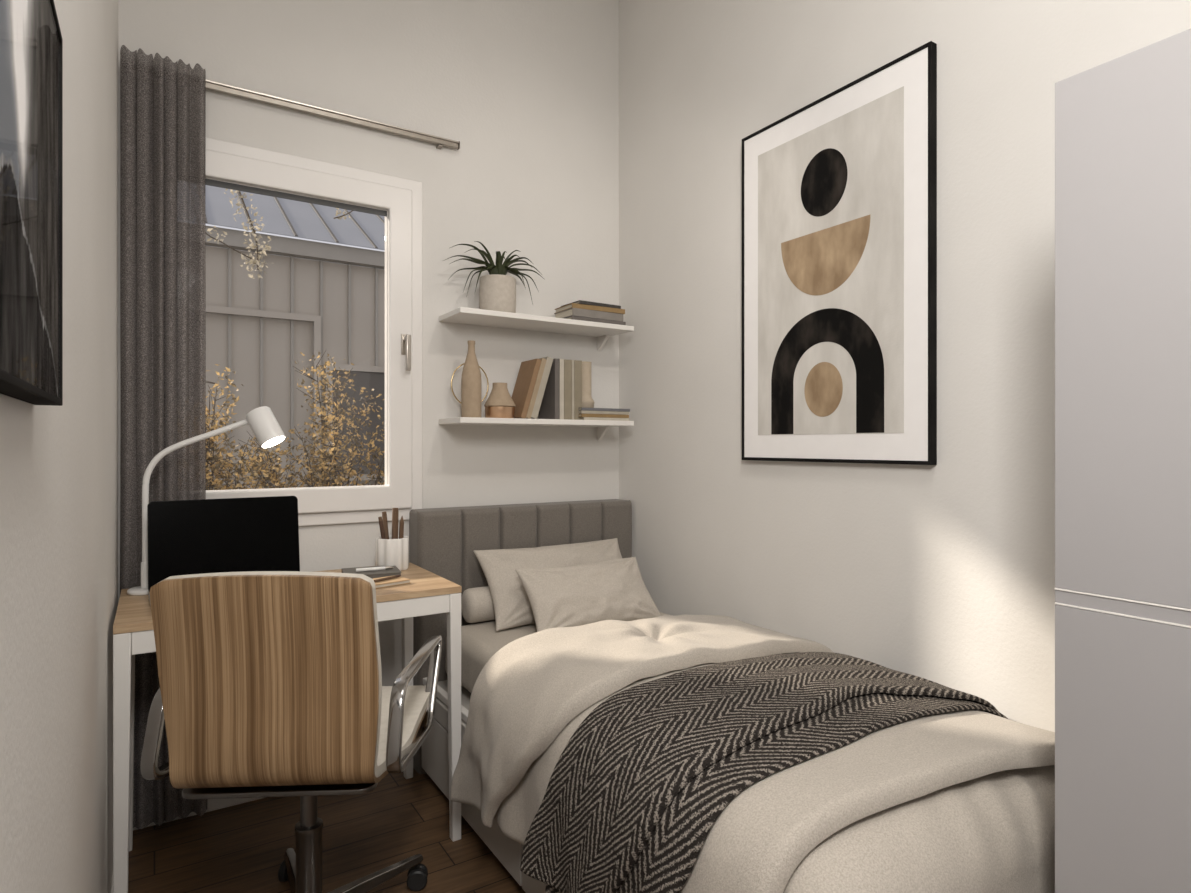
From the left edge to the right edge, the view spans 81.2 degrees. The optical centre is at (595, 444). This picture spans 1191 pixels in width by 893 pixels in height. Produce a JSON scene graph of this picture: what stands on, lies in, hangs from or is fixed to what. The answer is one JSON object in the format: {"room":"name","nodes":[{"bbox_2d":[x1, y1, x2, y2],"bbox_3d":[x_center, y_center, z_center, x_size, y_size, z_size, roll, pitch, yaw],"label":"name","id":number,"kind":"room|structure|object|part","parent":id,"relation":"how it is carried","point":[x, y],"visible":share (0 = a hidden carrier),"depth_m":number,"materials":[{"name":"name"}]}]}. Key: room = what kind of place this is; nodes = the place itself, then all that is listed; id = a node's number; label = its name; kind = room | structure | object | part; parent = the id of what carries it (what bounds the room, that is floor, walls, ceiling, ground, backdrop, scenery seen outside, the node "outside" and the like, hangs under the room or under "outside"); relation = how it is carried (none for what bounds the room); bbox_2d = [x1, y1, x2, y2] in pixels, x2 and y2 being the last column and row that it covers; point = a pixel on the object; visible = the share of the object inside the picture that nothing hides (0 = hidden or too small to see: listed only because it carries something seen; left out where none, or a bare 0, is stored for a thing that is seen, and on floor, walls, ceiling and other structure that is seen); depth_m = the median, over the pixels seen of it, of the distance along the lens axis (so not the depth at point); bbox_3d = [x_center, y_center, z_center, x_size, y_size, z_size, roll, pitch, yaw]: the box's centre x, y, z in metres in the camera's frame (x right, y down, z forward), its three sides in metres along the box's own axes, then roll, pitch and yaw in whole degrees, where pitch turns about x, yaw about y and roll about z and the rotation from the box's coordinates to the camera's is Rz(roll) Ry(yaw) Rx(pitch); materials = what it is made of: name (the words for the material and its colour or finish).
{"room":"bedroom","nodes":[
{"label":"bedroom","id":0,"kind":"room"},
{"bbox_2d":[0,0,117,892],"bbox_3d":[-0.369,-0.475,0.313,0.100,3.350,4.524,0,0,-32],"label":"wall","id":1,"kind":"structure","parent":0,"point":[59,464],"depth_m":0.92,"materials":[{"name":"paint"}]},
{"bbox_2d":[0,0,62,405],"bbox_3d":[-0.287,-0.206,0.298,0.021,0.341,0.811,0,0,-32],"label":"television","id":2,"kind":"object","parent":1,"relation":"attached to","point":[31,41],"visible":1,"depth_m":0.50,"materials":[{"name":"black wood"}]},
{"bbox_2d":[110,872,112,892],"bbox_3d":[-0.313,1.166,0.329,0.012,0.068,4.292,0,0,-32],"label":"baseboard","id":3,"kind":"structure","parent":1,"relation":"attached to","point":[112,872],"depth_m":1.79,"materials":[{"name":"white paint"}]},
{"bbox_2d":[128,768,525,892],"bbox_3d":[0.469,1.230,0.833,2.072,0.060,4.504,0,0,-32],"label":"floor","id":4,"kind":"structure","parent":0,"point":[240,848],"depth_m":2.07,"materials":[{"name":"brown wood"}]},
{"bbox_2d":[113,563,461,892],"bbox_3d":[-0.908,0.815,2.089,0.871,0.770,0.500,0,0,-32],"label":"desk","id":5,"kind":"object","parent":4,"relation":"on","point":[428,593],"visible":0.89,"depth_m":2.00,"materials":[{"name":"brown wood"}]},
{"bbox_3d":[-1.137,0.825,1.669,0.036,0.750,0.035,0,0,-32],"label":"leg","id":6,"kind":"part","parent":5,"relation":"part of","materials":[{"name":"white metal"}]},
{"bbox_3d":[-1.385,0.825,2.061,0.036,0.750,0.035,0,0,-32],"label":"leg","id":7,"kind":"part","parent":5,"relation":"part of","materials":[{"name":"white metal"}]},
{"bbox_2d":[127,406,285,594],"bbox_3d":[-1.151,0.156,2.072,0.420,0.546,0.097,0,0,-18],"label":"desk lamp","id":8,"kind":"object","parent":5,"relation":"on","point":[262,421],"visible":0.89,"depth_m":2.07,"materials":[{"name":"white metal"}]},
{"bbox_2d":[141,562,147,587],"bbox_3d":[-1.307,0.378,2.019,0.023,0.075,0.023,0,0,-32],"label":"lamp stem","id":9,"kind":"object","parent":8,"relation":"attached to","point":[144,565],"depth_m":2.01,"materials":[{"name":"white metal"}]},
{"bbox_3d":[-1.174,0.127,2.070,0.302,0.428,0.020,0,0,-21],"label":"arm","id":10,"kind":"part","parent":8,"relation":"part of"},
{"bbox_2d":[263,436,283,447],"bbox_3d":[-0.983,-0.013,2.115,0.067,0.014,0.067,-28,-6,-29],"label":"diffuser","id":11,"kind":"object","parent":8,"relation":"attached to","point":[268,441],"depth_m":2.10,"materials":[{"name":"white plastic"}]},
{"bbox_2d":[147,496,299,605],"bbox_3d":[-1.019,0.295,1.961,0.400,0.268,0.314,0,0,-35],"label":"computer monitor","id":12,"kind":"object","parent":5,"relation":"on","point":[200,536],"visible":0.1,"depth_m":2.06,"materials":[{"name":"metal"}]},
{"bbox_2d":[341,566,401,578],"bbox_3d":[-0.730,0.419,2.261,0.170,0.020,0.150,0,0,-24],"label":"notebook","id":13,"kind":"object","parent":5,"relation":"on","point":[394,571],"visible":0.54,"depth_m":2.23,"materials":[{"name":"grey paper"}]},
{"bbox_2d":[356,566,392,571],"bbox_3d":[-0.714,0.403,2.250,0.116,0.011,0.011,0,0,-25],"label":"pen","id":14,"kind":"object","parent":13,"relation":"on","point":[384,567],"visible":1,"depth_m":2.25,"materials":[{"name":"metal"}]},
{"bbox_2d":[375,535,408,570],"bbox_3d":[-0.698,0.374,2.394,0.110,0.110,0.112,0,0,-32],"label":"pencil cup","id":15,"kind":"object","parent":5,"relation":"on","point":[388,552],"visible":0.72,"depth_m":2.35,"materials":[{"name":"white ceramic"}]},
{"bbox_2d":[378,517,384,538],"bbox_3d":[-0.721,0.330,2.367,0.037,0.170,0.011,0,0,-32],"label":"pencil","id":16,"kind":"object","parent":15,"relation":"in","point":[379,518],"visible":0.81,"depth_m":2.36,"materials":[{"name":"brown wood"}]},
{"bbox_2d":[382,511,388,538],"bbox_3d":[-0.717,0.322,2.388,0.032,0.185,0.014,0,0,-20],"label":"pencil","id":17,"kind":"object","parent":15,"relation":"in","point":[384,514],"visible":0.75,"depth_m":2.38,"materials":[{"name":"brown wood"}]},
{"bbox_2d":[392,508,398,538],"bbox_3d":[-0.690,0.316,2.389,0.023,0.196,0.022,0,0,-32],"label":"pencil","id":18,"kind":"object","parent":15,"relation":"in","point":[395,512],"visible":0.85,"depth_m":2.38,"materials":[{"name":"brown wood"}]},
{"bbox_2d":[399,516,403,538],"bbox_3d":[-0.671,0.330,2.395,0.022,0.169,0.014,0,0,-2],"label":"pencil","id":19,"kind":"object","parent":15,"relation":"in","point":[401,523],"visible":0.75,"depth_m":2.39,"materials":[{"name":"wood"}]},
{"bbox_2d":[373,575,410,588],"bbox_3d":[-0.648,0.423,2.141,0.095,0.012,0.120,0,0,44],"label":"notebook","id":20,"kind":"object","parent":5,"relation":"on","point":[400,580],"visible":0.55,"depth_m":2.12,"materials":[{"name":"beige paper"}]},
{"bbox_3d":[-0.680,0.825,2.509,0.036,0.750,0.035,0,0,-32],"label":"leg","id":21,"kind":"part","parent":5,"relation":"part of","materials":[{"name":"white metal"}]},
{"bbox_3d":[-0.431,0.825,2.117,0.036,0.750,0.035,0,0,-32],"label":"leg","id":22,"kind":"part","parent":5,"relation":"part of","materials":[{"name":"white metal"}]},
{"bbox_2d":[140,571,441,892],"bbox_3d":[-0.695,0.727,1.641,0.637,0.945,0.647,0,0,-3],"label":"office chair","id":23,"kind":"object","parent":4,"relation":"on","point":[270,682],"visible":1,"depth_m":1.39,"materials":[{"name":"brown wood"}]},
{"bbox_3d":[-0.921,0.625,1.674,0.030,0.232,0.546,0,0,-3],"label":"armrest","id":24,"kind":"part","parent":23,"relation":"part of","materials":[{"name":"metal"}]},
{"bbox_3d":[-0.680,0.732,1.627,0.400,0.012,0.350,0,0,-3],"label":"seat plate","id":25,"kind":"part","parent":23,"relation":"part of","materials":[{"name":"metal"}]},
{"bbox_3d":[-0.774,1.112,1.804,0.054,0.032,0.280,0,0,-31],"label":"leg","id":26,"kind":"part","parent":23,"relation":"part of","materials":[{"name":"metal"}]},
{"bbox_2d":[160,571,429,776],"bbox_3d":[-0.666,0.486,1.670,0.466,0.463,0.593,0,0,-3],"label":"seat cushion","id":27,"kind":"object","parent":23,"relation":"on","point":[263,673],"depth_m":1.39,"materials":[{"name":"fabric"}]},
{"bbox_3d":[-0.566,1.112,1.787,0.054,0.032,0.280,0,0,41],"label":"leg","id":28,"kind":"part","parent":23,"relation":"part of","materials":[{"name":"metal"}]},
{"bbox_3d":[-0.434,0.625,1.703,0.030,0.232,0.546,0,0,-3],"label":"armrest","id":29,"kind":"part","parent":23,"relation":"part of","materials":[{"name":"metal"}]},
{"bbox_2d":[409,499,631,892],"bbox_3d":[0.228,0.723,2.047,0.958,0.955,1.972,0,0,-32],"label":"bed","id":30,"kind":"object","parent":4,"relation":"on","point":[442,541],"visible":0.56,"depth_m":2.60,"materials":[{"name":"fabric"}]},
{"bbox_3d":[-0.407,0.905,2.164,0.012,0.066,0.800,0,0,-32],"label":"drawer","id":31,"kind":"part","parent":30,"relation":"part of","materials":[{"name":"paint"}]},
{"bbox_3d":[-0.407,1.052,2.164,0.012,0.216,0.800,0,0,-32],"label":"drawer","id":32,"kind":"part","parent":30,"relation":"part of","materials":[{"name":"fabric"}]},
{"bbox_3d":[-0.275,0.723,2.841,0.956,0.955,0.092,0,0,-32],"label":"headboard","id":33,"kind":"part","parent":30,"relation":"part of","materials":[{"name":"fabric"}]},
{"bbox_3d":[-0.242,0.723,2.789,0.956,0.955,0.033,0,0,-32],"label":"headboard","id":34,"kind":"part","parent":30,"relation":"part of","materials":[{"name":"fabric"}]},
{"bbox_3d":[0.025,1.052,1.483,0.012,0.216,0.797,0,0,-32],"label":"drawer","id":35,"kind":"part","parent":30,"relation":"part of","materials":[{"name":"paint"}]},
{"bbox_2d":[445,612,668,692],"bbox_3d":[0.267,0.746,1.993,0.843,0.190,1.760,0,0,-32],"label":"mattress","id":36,"kind":"object","parent":30,"relation":"on","point":[480,642],"visible":0.06,"depth_m":2.33,"materials":[{"name":"fabric"}]},
{"bbox_2d":[461,586,495,622],"bbox_3d":[-0.260,0.588,2.660,0.519,0.125,0.118,0,0,-32],"label":"bolster","id":37,"kind":"object","parent":36,"relation":"on","point":[477,605],"visible":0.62,"depth_m":2.51,"materials":[{"name":"fabric"}]},
{"bbox_2d":[473,538,621,630],"bbox_3d":[-0.127,0.522,2.672,0.645,0.256,0.220,0,0,-32],"label":"pillow","id":38,"kind":"object","parent":36,"relation":"on","point":[512,606],"visible":0.56,"depth_m":2.58,"materials":[{"name":"fabric"}]},
{"bbox_2d":[515,557,660,631],"bbox_3d":[-0.016,0.545,2.517,0.520,0.211,0.197,0,0,-32],"label":"pillow","id":39,"kind":"object","parent":36,"relation":"on","point":[587,593],"visible":0.84,"depth_m":2.46,"materials":[{"name":"fabric"}]},
{"bbox_2d":[783,765,1054,892],"bbox_3d":[0.610,0.872,1.388,0.974,0.536,0.510,0,0,-32],"label":"bedspread","id":40,"kind":"object","parent":36,"relation":"on","point":[993,832],"visible":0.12,"depth_m":1.15,"materials":[{"name":"fabric"}]},
{"bbox_2d":[450,615,1054,892],"bbox_3d":[0.369,0.757,1.721,1.127,0.494,1.172,0,0,-30],"label":"duvet","id":41,"kind":"object","parent":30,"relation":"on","point":[532,695],"visible":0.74,"depth_m":1.56,"materials":[{"name":"fabric"}]},
{"bbox_2d":[520,652,1007,892],"bbox_3d":[0.436,0.758,1.608,1.085,0.464,0.546,0,0,-32],"label":"throw blanket","id":42,"kind":"object","parent":41,"relation":"on","point":[631,802],"visible":0.98,"depth_m":1.38,"materials":[{"name":"fabric"}]},
{"bbox_2d":[1055,29,1190,892],"bbox_3d":[1.299,0.315,0.729,0.577,1.771,1.238,0,0,-32],"label":"wardrobe","id":43,"kind":"object","parent":4,"relation":"on","point":[1123,123],"visible":1,"depth_m":1.02,"materials":[{"name":"paint"}]},
{"bbox_3d":[1.064,-0.172,0.579,0.018,0.797,1.238,0,0,-32],"label":"door","id":44,"kind":"part","parent":43,"relation":"part of","materials":[{"name":"paint"}]},
{"bbox_3d":[1.064,0.696,0.579,0.018,0.888,1.238,0,0,-32],"label":"door","id":45,"kind":"part","parent":43,"relation":"part of","materials":[{"name":"paint"}]},
{"bbox_3d":[1.064,0.228,0.579,0.018,0.003,1.238,0,0,-32],"label":"edge trim","id":46,"kind":"part","parent":43,"relation":"part of","materials":[{"name":"white paint"}]},
{"bbox_3d":[1.064,0.251,0.579,0.018,0.003,1.238,0,0,-32],"label":"edge trim","id":47,"kind":"part","parent":43,"relation":"part of","materials":[{"name":"white paint"}]},
{"bbox_2d":[118,0,618,800],"bbox_3d":[-0.717,-0.475,2.700,1.872,3.350,0.120,0,0,-32],"label":"wall","id":48,"kind":"structure","parent":0,"point":[528,90],"depth_m":2.75,"materials":[{"name":"paint"}]},
{"bbox_2d":[133,797,265,829],"bbox_3d":[-0.681,1.166,2.645,1.872,0.068,0.012,0,0,-32],"label":"baseboard","id":49,"kind":"structure","parent":48,"relation":"attached to","point":[212,804],"depth_m":2.28,"materials":[{"name":"white paint"}]},
{"bbox_2d":[128,127,422,533],"bbox_3d":[-1.073,-0.358,2.432,0.934,1.287,0.192,0,0,-32],"label":"window","id":50,"kind":"structure","parent":48,"relation":"in","point":[229,165],"depth_m":2.57,"materials":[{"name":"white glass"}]},
{"bbox_3d":[-0.711,-0.373,2.594,0.028,0.077,0.006,0,0,-32],"label":"handle plate","id":51,"kind":"part","parent":50,"relation":"part of","materials":[{"name":"metal"}]},
{"bbox_3d":[-0.699,-0.339,2.577,0.020,0.134,0.036,0,0,-32],"label":"handle","id":52,"kind":"part","parent":50,"relation":"part of","materials":[{"name":"metal"}]},
{"bbox_2d":[132,65,459,149],"bbox_3d":[-0.997,-1.163,2.428,1.089,0.034,0.039,0,0,-32],"label":"rail","id":53,"kind":"object","parent":48,"relation":"attached to","point":[440,142],"visible":0.7,"depth_m":2.45,"materials":[{"name":"metal"}]},
{"bbox_2d":[120,45,206,828],"bbox_3d":[-1.339,-0.019,2.156,0.237,2.378,0.051,0,0,-32],"label":"curtain","id":54,"kind":"object","parent":53,"relation":"hanging from","point":[157,363],"visible":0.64,"depth_m":2.14,"materials":[{"name":"grey fabric"}]},
{"bbox_2d":[439,307,633,350],"bbox_3d":[-0.223,-0.457,2.808,0.771,0.080,0.225,0,0,-32],"label":"wall shelf","id":55,"kind":"object","parent":48,"relation":"attached to","point":[461,315],"visible":1,"depth_m":2.76,"materials":[{"name":"white paint"}]},
{"bbox_2d":[443,241,543,312],"bbox_3d":[-0.384,-0.637,2.699,0.450,0.277,0.162,0,0,-32],"label":"potted plant","id":56,"kind":"object","parent":55,"relation":"on","point":[497,290],"visible":0.94,"depth_m":2.66,"materials":[{"name":"green plant"}]},
{"bbox_3d":[-0.381,-0.573,2.713,0.142,0.149,0.142,0,0,-32],"label":"pot","id":57,"kind":"part","parent":56,"relation":"part of","materials":[{"name":"ceramic"}]},
{"bbox_2d":[565,316,625,324],"bbox_3d":[-0.024,-0.508,2.934,0.264,0.021,0.150,0,0,-32],"label":"book","id":58,"kind":"object","parent":55,"relation":"on","point":[569,317],"visible":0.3,"depth_m":2.86,"materials":[{"name":"grey paper"}]},
{"bbox_2d":[554,308,622,321],"bbox_3d":[-0.028,-0.535,2.931,0.252,0.031,0.150,0,0,-34],"label":"book","id":59,"kind":"object","parent":58,"relation":"on","point":[572,311],"visible":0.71,"depth_m":2.86,"materials":[{"name":"grey paper"}]},
{"bbox_2d":[555,303,624,313],"bbox_3d":[-0.024,-0.561,2.934,0.257,0.019,0.150,0,0,-32],"label":"book","id":60,"kind":"object","parent":59,"relation":"on","point":[571,305],"visible":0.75,"depth_m":2.87,"materials":[{"name":"beige paper"}]},
{"bbox_2d":[561,300,620,308],"bbox_3d":[-0.020,-0.579,2.936,0.206,0.013,0.150,0,0,-34],"label":"book","id":61,"kind":"object","parent":60,"relation":"on","point":[579,301],"visible":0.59,"depth_m":2.87,"materials":[{"name":"grey paper"}]},
{"bbox_2d":[439,417,633,439],"bbox_3d":[-0.223,-0.059,2.808,0.771,0.081,0.225,0,0,-32],"label":"wall shelf","id":62,"kind":"object","parent":48,"relation":"attached to","point":[602,426],"visible":1,"depth_m":2.71,"materials":[{"name":"white paint"}]},
{"bbox_2d":[451,363,488,403],"bbox_3d":[-0.490,-0.210,2.715,0.158,0.221,0.024,0,0,-32],"label":"ring ornament","id":63,"kind":"object","parent":62,"relation":"on","point":[463,363],"visible":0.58,"depth_m":2.69,"materials":[{"name":"gold metal"}]},
{"bbox_2d":[461,340,481,417],"bbox_3d":[-0.472,-0.247,2.644,0.076,0.294,0.076,0,0,-32],"label":"bottle vase","id":64,"kind":"object","parent":62,"relation":"on","point":[471,383],"visible":0.87,"depth_m":2.62,"materials":[{"name":"beige ceramic"}]},
{"bbox_2d":[484,382,515,417],"bbox_3d":[-0.372,-0.170,2.707,0.122,0.139,0.122,0,0,-32],"label":"vase","id":65,"kind":"object","parent":62,"relation":"on","point":[499,404],"visible":0.89,"depth_m":2.67,"materials":[{"name":"beige ceramic"}]},
{"bbox_2d":[511,359,541,418],"bbox_3d":[-0.288,-0.219,2.778,0.090,0.238,0.140,0,0,-32],"label":"book","id":66,"kind":"object","parent":62,"relation":"on","point":[528,371],"visible":0.84,"depth_m":2.74,"materials":[{"name":"brown paper"}]},
{"bbox_2d":[526,358,546,418],"bbox_3d":[-0.269,-0.221,2.790,0.091,0.242,0.140,0,0,-32],"label":"book","id":67,"kind":"object","parent":62,"relation":"on","point":[543,362],"visible":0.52,"depth_m":2.73,"materials":[{"name":"beige paper"}]},
{"bbox_2d":[531,357,552,418],"bbox_3d":[-0.247,-0.224,2.804,0.100,0.249,0.140,0,0,-32],"label":"book","id":68,"kind":"object","parent":62,"relation":"on","point":[549,361],"visible":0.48,"depth_m":2.75,"materials":[{"name":"paper"}]},
{"bbox_2d":[539,358,559,418],"bbox_3d":[-0.190,-0.222,2.840,0.020,0.244,0.140,0,0,-32],"label":"book","id":69,"kind":"object","parent":62,"relation":"on","point":[550,404],"visible":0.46,"depth_m":2.79,"materials":[{"name":"grey paper"}]},
{"bbox_2d":[560,359,563,418],"bbox_3d":[-0.172,-0.222,2.852,0.019,0.244,0.140,0,0,-32],"label":"book","id":70,"kind":"object","parent":62,"relation":"on","point":[561,360],"visible":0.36,"depth_m":2.79,"materials":[{"name":"white paper"}]},
{"bbox_2d":[564,359,571,419],"bbox_3d":[-0.149,-0.222,2.867,0.034,0.243,0.140,0,0,-32],"label":"book","id":71,"kind":"object","parent":62,"relation":"on","point":[567,363],"visible":0.43,"depth_m":2.81,"materials":[{"name":"beige paper"}]},
{"bbox_2d":[572,360,573,419],"bbox_3d":[-0.128,-0.222,2.880,0.012,0.243,0.140,0,0,-32],"label":"book","id":72,"kind":"object","parent":62,"relation":"on","point":[572,360],"visible":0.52,"depth_m":2.82,"materials":[{"name":"paper"}]},
{"bbox_2d":[574,360,581,419],"bbox_3d":[-0.107,-0.222,2.893,0.034,0.243,0.140,0,0,-32],"label":"book","id":73,"kind":"object","parent":62,"relation":"on","point":[577,363],"visible":0.45,"depth_m":2.83,"materials":[{"name":"beige paper"}]},
{"bbox_2d":[581,417,628,420],"bbox_3d":[0.009,-0.105,2.943,0.225,0.011,0.150,0,0,-32],"label":"book","id":74,"kind":"object","parent":62,"relation":"on","point":[583,418],"visible":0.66,"depth_m":2.87,"materials":[{"name":"beige paper"}]},
{"bbox_2d":[578,414,628,417],"bbox_3d":[0.003,-0.118,2.939,0.235,0.013,0.150,0,0,-32],"label":"book","id":75,"kind":"object","parent":74,"relation":"on","point":[580,415],"visible":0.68,"depth_m":2.88,"materials":[{"name":"brown paper"}]},
{"bbox_2d":[578,410,628,414],"bbox_3d":[0.003,-0.132,2.939,0.235,0.012,0.150,0,0,-32],"label":"book","id":76,"kind":"object","parent":75,"relation":"on","point":[580,411],"visible":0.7,"depth_m":2.87,"materials":[{"name":"paper"}]},
{"bbox_2d":[579,407,629,411],"bbox_3d":[0.005,-0.144,2.941,0.240,0.011,0.150,0,0,-32],"label":"book","id":77,"kind":"object","parent":76,"relation":"on","point":[581,408],"visible":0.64,"depth_m":2.87,"materials":[{"name":"paper"}]},
{"bbox_2d":[582,361,594,407],"bbox_3d":[-0.047,-0.248,2.920,0.086,0.194,0.086,0,0,-32],"label":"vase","id":78,"kind":"object","parent":77,"relation":"on","point":[587,401],"visible":0.52,"depth_m":2.89,"materials":[{"name":"ceramic"}]},
{"bbox_2d":[619,0,1190,731],"bbox_3d":[1.296,-0.475,1.370,0.100,3.350,4.524,0,0,-32],"label":"wall","id":79,"kind":"structure","parent":0,"point":[943,573],"depth_m":2.05,"materials":[{"name":"paint"}]},
{"bbox_2d":[742,41,936,464],"bbox_3d":[0.717,-0.511,2.162,0.027,1.133,0.710,0,0,-32],"label":"framed art print","id":80,"kind":"object","parent":79,"relation":"attached to","point":[839,192],"visible":1,"depth_m":2.10,"materials":[{"name":"black wood"}]},
{"label":"outside","id":81,"kind":"structure","parent":0,"visible":0},
{"bbox_3d":[-3.755,1.375,8.717,15.000,0.250,13.256,0,0,-32],"label":"ground","id":82,"kind":"structure","parent":81,"visible":0},
{"bbox_2d":[177,364,290,489],"bbox_3d":[-1.756,0.450,2.995,0.735,1.602,0.532,0,0,-40],"label":"shrub","id":83,"kind":"object","parent":82,"relation":"on","point":[218,459],"visible":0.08,"depth_m":3.02,"materials":[{"name":"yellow plant"}]},
{"bbox_2d":[177,184,384,489],"bbox_3d":[-3.190,-1.146,6.894,10.400,4.792,3.340,0,0,-32],"label":"building","id":84,"kind":"structure","parent":82,"relation":"on","point":[257,329],"depth_m":5.59,"materials":[{"name":"metal"}]},
{"bbox_3d":[-2.647,0.100,5.370,0.985,2.280,0.044,0,0,-32],"label":"door frame","id":85,"kind":"part","parent":84,"relation":"part of","materials":[{"name":"white wood"}]},
{"bbox_3d":[-2.344,-1.562,5.559,10.200,0.124,0.099,0,0,-32],"label":"eave trim","id":86,"kind":"part","parent":84,"relation":"part of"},
{"bbox_2d":[208,350,384,489],"bbox_3d":[-1.354,0.384,3.491,1.091,1.737,0.618,0,0,-45],"label":"shrub","id":87,"kind":"object","parent":82,"relation":"on","point":[324,454],"visible":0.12,"depth_m":3.43,"materials":[{"name":"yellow plant"}]},
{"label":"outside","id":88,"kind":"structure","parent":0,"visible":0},
{"bbox_2d":[190,188,351,278],"bbox_3d":[-1.598,-1.173,3.261,1.705,0.805,0.142,0,0,-31],"label":"branch","id":89,"kind":"object","parent":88,"point":[256,239],"visible":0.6,"depth_m":3.24,"materials":[{"name":"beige plant"}]}
]}

